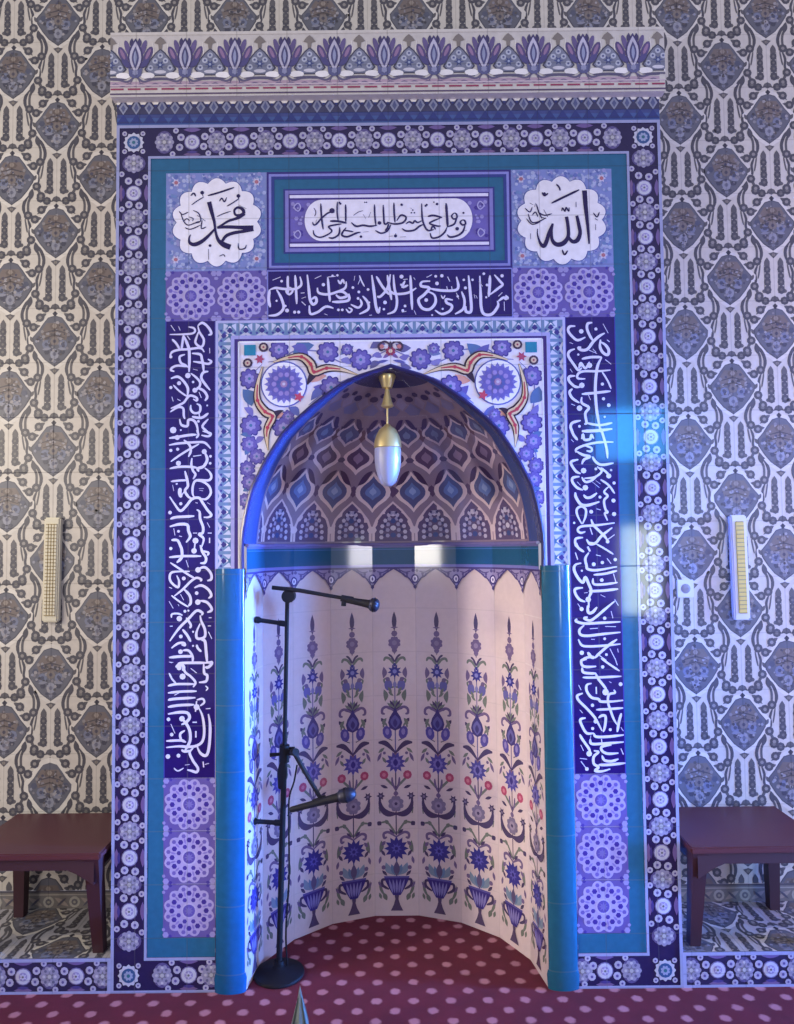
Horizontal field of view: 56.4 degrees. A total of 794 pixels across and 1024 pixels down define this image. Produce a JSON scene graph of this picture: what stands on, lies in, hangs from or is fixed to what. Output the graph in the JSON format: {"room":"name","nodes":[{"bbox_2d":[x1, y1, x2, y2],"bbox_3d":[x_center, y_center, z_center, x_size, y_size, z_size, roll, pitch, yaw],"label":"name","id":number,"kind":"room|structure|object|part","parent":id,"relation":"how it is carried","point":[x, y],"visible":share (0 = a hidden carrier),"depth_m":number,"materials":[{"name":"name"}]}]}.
{"room":"mosque","nodes":[
{"label":"mosque","id":0,"kind":"room"},
{"bbox_2d":[0,0,793,908],"bbox_3d":[-0.025,-0.617,3.291,6.000,4.620,0.003,-1,-3,0],"label":"wall","id":1,"kind":"structure","parent":0,"point":[726,107],"depth_m":3.29,"materials":[{"name":"tile"}]},
{"bbox_2d":[42,517,62,621],"bbox_3d":[-1.507,0.252,3.233,0.070,0.455,0.040,0,-3,0],"label":"speakers","id":2,"kind":"object","parent":1,"relation":"attached to","point":[53,527],"visible":1,"depth_m":3.22,"materials":[{"name":"beige plastic"}]},
{"bbox_3d":[-1.507,0.251,3.218,0.050,0.400,0.008,0,-3,0],"label":"led panel","id":3,"kind":"part","parent":2,"relation":"part of","materials":[{"name":"beige plastic"}]},
{"bbox_2d":[676,580,693,597],"bbox_3d":[1.262,0.335,3.239,0.074,0.078,0.014,-1,-3,0],"label":"wall socket","id":4,"kind":"object","parent":1,"relation":"attached to","point":[685,588],"visible":1,"depth_m":3.24,"materials":[{"name":"white plastic"}]},
{"bbox_2d":[681,584,689,592],"bbox_3d":[1.262,0.335,3.234,0.042,0.042,0.004,-1,-3,0],"label":"outlet","id":5,"kind":"object","parent":4,"relation":"attached to","point":[685,588],"depth_m":3.24,"materials":[{"name":"white plastic"}]},
{"bbox_2d":[728,515,749,619],"bbox_3d":[1.494,0.241,3.230,0.070,0.455,0.040,-1,-3,0],"label":"speakers","id":6,"kind":"object","parent":1,"relation":"attached to","point":[737,531],"visible":1,"depth_m":3.22,"materials":[{"name":"white plastic"}]},
{"bbox_3d":[1.496,0.240,3.216,0.036,0.400,0.008,-1,-3,0],"label":"led panel","id":7,"kind":"part","parent":6,"relation":"part of","materials":[{"name":"beige plastic"}]},
{"bbox_2d":[0,915,793,1023],"bbox_3d":[-0.002,1.700,0.591,6.000,0.001,5.600,-1,-3,0],"label":"floor","id":8,"kind":"structure","parent":0,"point":[414,969],"depth_m":2.74,"materials":[{"name":"red carpet"}]},
{"bbox_2d":[0,908,110,994],"bbox_3d":[-2.040,1.766,2.986,1.920,0.134,0.394,-1,-3,0],"label":"ledge","id":9,"kind":"object","parent":8,"relation":"on","point":[67,963],"visible":0.8,"depth_m":2.82,"materials":[{"name":"tile"}]},
{"bbox_2d":[0,813,111,952],"bbox_3d":[-1.368,1.490,2.960,0.530,0.410,0.430,-1,-3,0],"label":"table","id":10,"kind":"object","parent":9,"relation":"on","point":[79,844],"visible":0.82,"depth_m":2.84,"materials":[{"name":"red paint"}]},
{"bbox_3d":[-1.591,1.512,3.135,0.060,0.385,0.060,-1,-3,0],"label":"leg","id":11,"kind":"part","parent":10,"relation":"part of","materials":[{"name":"red wood"}]},
{"bbox_3d":[-1.145,1.493,2.819,0.060,0.385,0.118,-1,-3,0],"label":"leg","id":12,"kind":"part","parent":10,"relation":"part of","materials":[{"name":"red wood"}]},
{"bbox_2d":[291,987,308,1023],"bbox_3d":[-0.327,1.695,2.494,0.102,0.195,0.102,-2,-3,23],"label":"post","id":13,"kind":"object","parent":8,"relation":"on","point":[300,1016],"visible":1,"depth_m":2.48,"materials":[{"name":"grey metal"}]},
{"bbox_2d":[253,585,353,988],"bbox_3d":[-0.371,1.052,2.935,0.413,1.522,0.198,-1,-3,0],"label":"microphone stand","id":14,"kind":"object","parent":8,"relation":"on","point":[280,972],"visible":0.99,"depth_m":2.92,"materials":[{"name":"black metal"}]},
{"bbox_3d":[-0.516,1.223,2.921,0.118,0.037,0.028,0,-3,-4],"label":"arm","id":15,"kind":"part","parent":14,"relation":"part of","materials":[{"name":"black metal"}]},
{"bbox_3d":[-0.506,0.438,2.958,0.127,0.045,0.028,0,-3,-4],"label":"arm","id":16,"kind":"part","parent":14,"relation":"part of","materials":[{"name":"black metal"}]},
{"bbox_3d":[-0.360,1.028,2.913,0.137,0.205,0.059,-1,-3,0],"label":"boom arm","id":17,"kind":"part","parent":14,"relation":"part of","materials":[{"name":"black metal"}]},
{"bbox_3d":[-0.351,0.321,2.939,0.292,0.062,0.017,-1,-3,0],"label":"boom arm","id":18,"kind":"part","parent":14,"relation":"part of","materials":[{"name":"black metal"}]},
{"bbox_2d":[289,787,355,811],"bbox_3d":[-0.290,1.124,2.884,0.264,0.100,0.059,-1,-3,0],"label":"microphone","id":19,"kind":"object","parent":14,"relation":"attached to","point":[346,794],"visible":1,"depth_m":2.88,"materials":[{"name":"black metal"}]},
{"bbox_3d":[-0.322,1.135,2.897,0.200,0.080,0.038,-1,-3,7],"label":"handle","id":20,"kind":"part","parent":19,"relation":"part of","materials":[{"name":"black metal"}]},
{"bbox_2d":[337,787,355,802],"bbox_3d":[-0.196,1.104,2.885,0.074,0.060,0.056,-1,-3,0],"label":"grille","id":21,"kind":"object","parent":19,"relation":"attached to","point":[346,794],"depth_m":2.87,"materials":[{"name":"silver metal"}]},
{"bbox_2d":[343,598,379,611],"bbox_3d":[-0.144,0.365,2.924,0.152,0.063,0.059,-1,-3,0],"label":"microphone","id":22,"kind":"object","parent":14,"relation":"attached to","point":[373,604],"visible":1,"depth_m":2.91,"materials":[{"name":"black metal"}]},
{"bbox_3d":[-0.162,0.359,2.927,0.116,0.050,0.038,-1,-3,2],"label":"handle","id":23,"kind":"part","parent":22,"relation":"part of","materials":[{"name":"black metal"}]},
{"bbox_2d":[369,598,379,611],"bbox_3d":[-0.090,0.367,2.923,0.044,0.056,0.056,-1,-3,0],"label":"grille","id":24,"kind":"object","parent":22,"relation":"attached to","point":[374,604],"depth_m":2.90,"materials":[{"name":"metal"}]},
{"bbox_2d":[110,27,683,994],"bbox_3d":[-0.019,-0.037,3.141,2.184,3.708,0.620,-1,-3,0],"label":"mihrab","id":25,"kind":"object","parent":8,"relation":"on","point":[268,282],"visible":0.96,"depth_m":2.92,"materials":[{"name":"blue tile"}]},
{"bbox_3d":[-0.714,-1.148,2.926,0.399,0.396,0.002,-1,-3,0],"label":"medallion panel","id":26,"kind":"part","parent":25,"relation":"part of","materials":[{"name":"tile"}]},
{"bbox_2d":[374,373,400,485],"bbox_3d":[-0.038,-0.326,2.958,0.110,0.448,0.110,-1,-3,0],"label":"pendant lamp","id":27,"kind":"object","parent":25,"relation":"hanging from","point":[387,443],"visible":1,"depth_m":2.92,"materials":[{"name":"white glass"}]},
{"bbox_3d":[-0.038,-0.384,2.961,0.008,0.082,0.008,-1,-3,0],"label":"stem","id":28,"kind":"part","parent":27,"relation":"part of","materials":[{"name":"gold metal"}]},
{"bbox_3d":[-0.036,-0.181,2.952,0.106,0.158,0.106,-1,-3,0],"label":"lamp shade","id":29,"kind":"part","parent":27,"relation":"part of","materials":[{"name":"white glass"}]},
{"bbox_3d":[-0.037,-1.773,2.914,2.184,0.260,0.004,-1,-3,0],"label":"cornice","id":30,"kind":"part","parent":25,"relation":"part of","materials":[{"name":"tile"}]},
{"bbox_3d":[-0.031,-1.155,2.925,0.968,0.396,0.004,-1,-3,0],"label":"cartouche panel","id":31,"kind":"part","parent":25,"relation":"part of","materials":[{"name":"tile"}]},
{"bbox_3d":[-0.021,-0.183,2.880,1.185,0.798,0.017,-1,-3,0],"label":"arch molding","id":32,"kind":"part","parent":25,"relation":"part of","materials":[{"name":"tile"}]},
{"bbox_3d":[0.653,-1.163,2.925,0.399,0.396,0.002,-1,-3,0],"label":"medallion panel","id":33,"kind":"part","parent":25,"relation":"part of","materials":[{"name":"tile"}]},
{"bbox_2d":[682,901,793,987],"bbox_3d":[2.039,1.723,2.984,1.920,0.134,0.394,-1,-3,0],"label":"ledge","id":34,"kind":"object","parent":8,"relation":"on","point":[744,944],"visible":0.82,"depth_m":2.82,"materials":[{"name":"tile"}]},
{"bbox_2d":[679,806,793,946],"bbox_3d":[1.362,1.461,2.959,0.530,0.410,0.430,-1,-3,0],"label":"table","id":35,"kind":"object","parent":34,"relation":"on","point":[711,838],"visible":0.8,"depth_m":2.84,"materials":[{"name":"red paint"}]},
{"bbox_3d":[1.139,1.469,2.817,0.060,0.385,0.118,-1,-3,0],"label":"leg","id":36,"kind":"part","parent":35,"relation":"part of","materials":[{"name":"red wood"}]},
{"bbox_3d":[1.585,1.479,3.133,0.060,0.385,0.060,-1,-3,0],"label":"leg","id":37,"kind":"part","parent":35,"relation":"part of","materials":[{"name":"red wood"}]}
]}

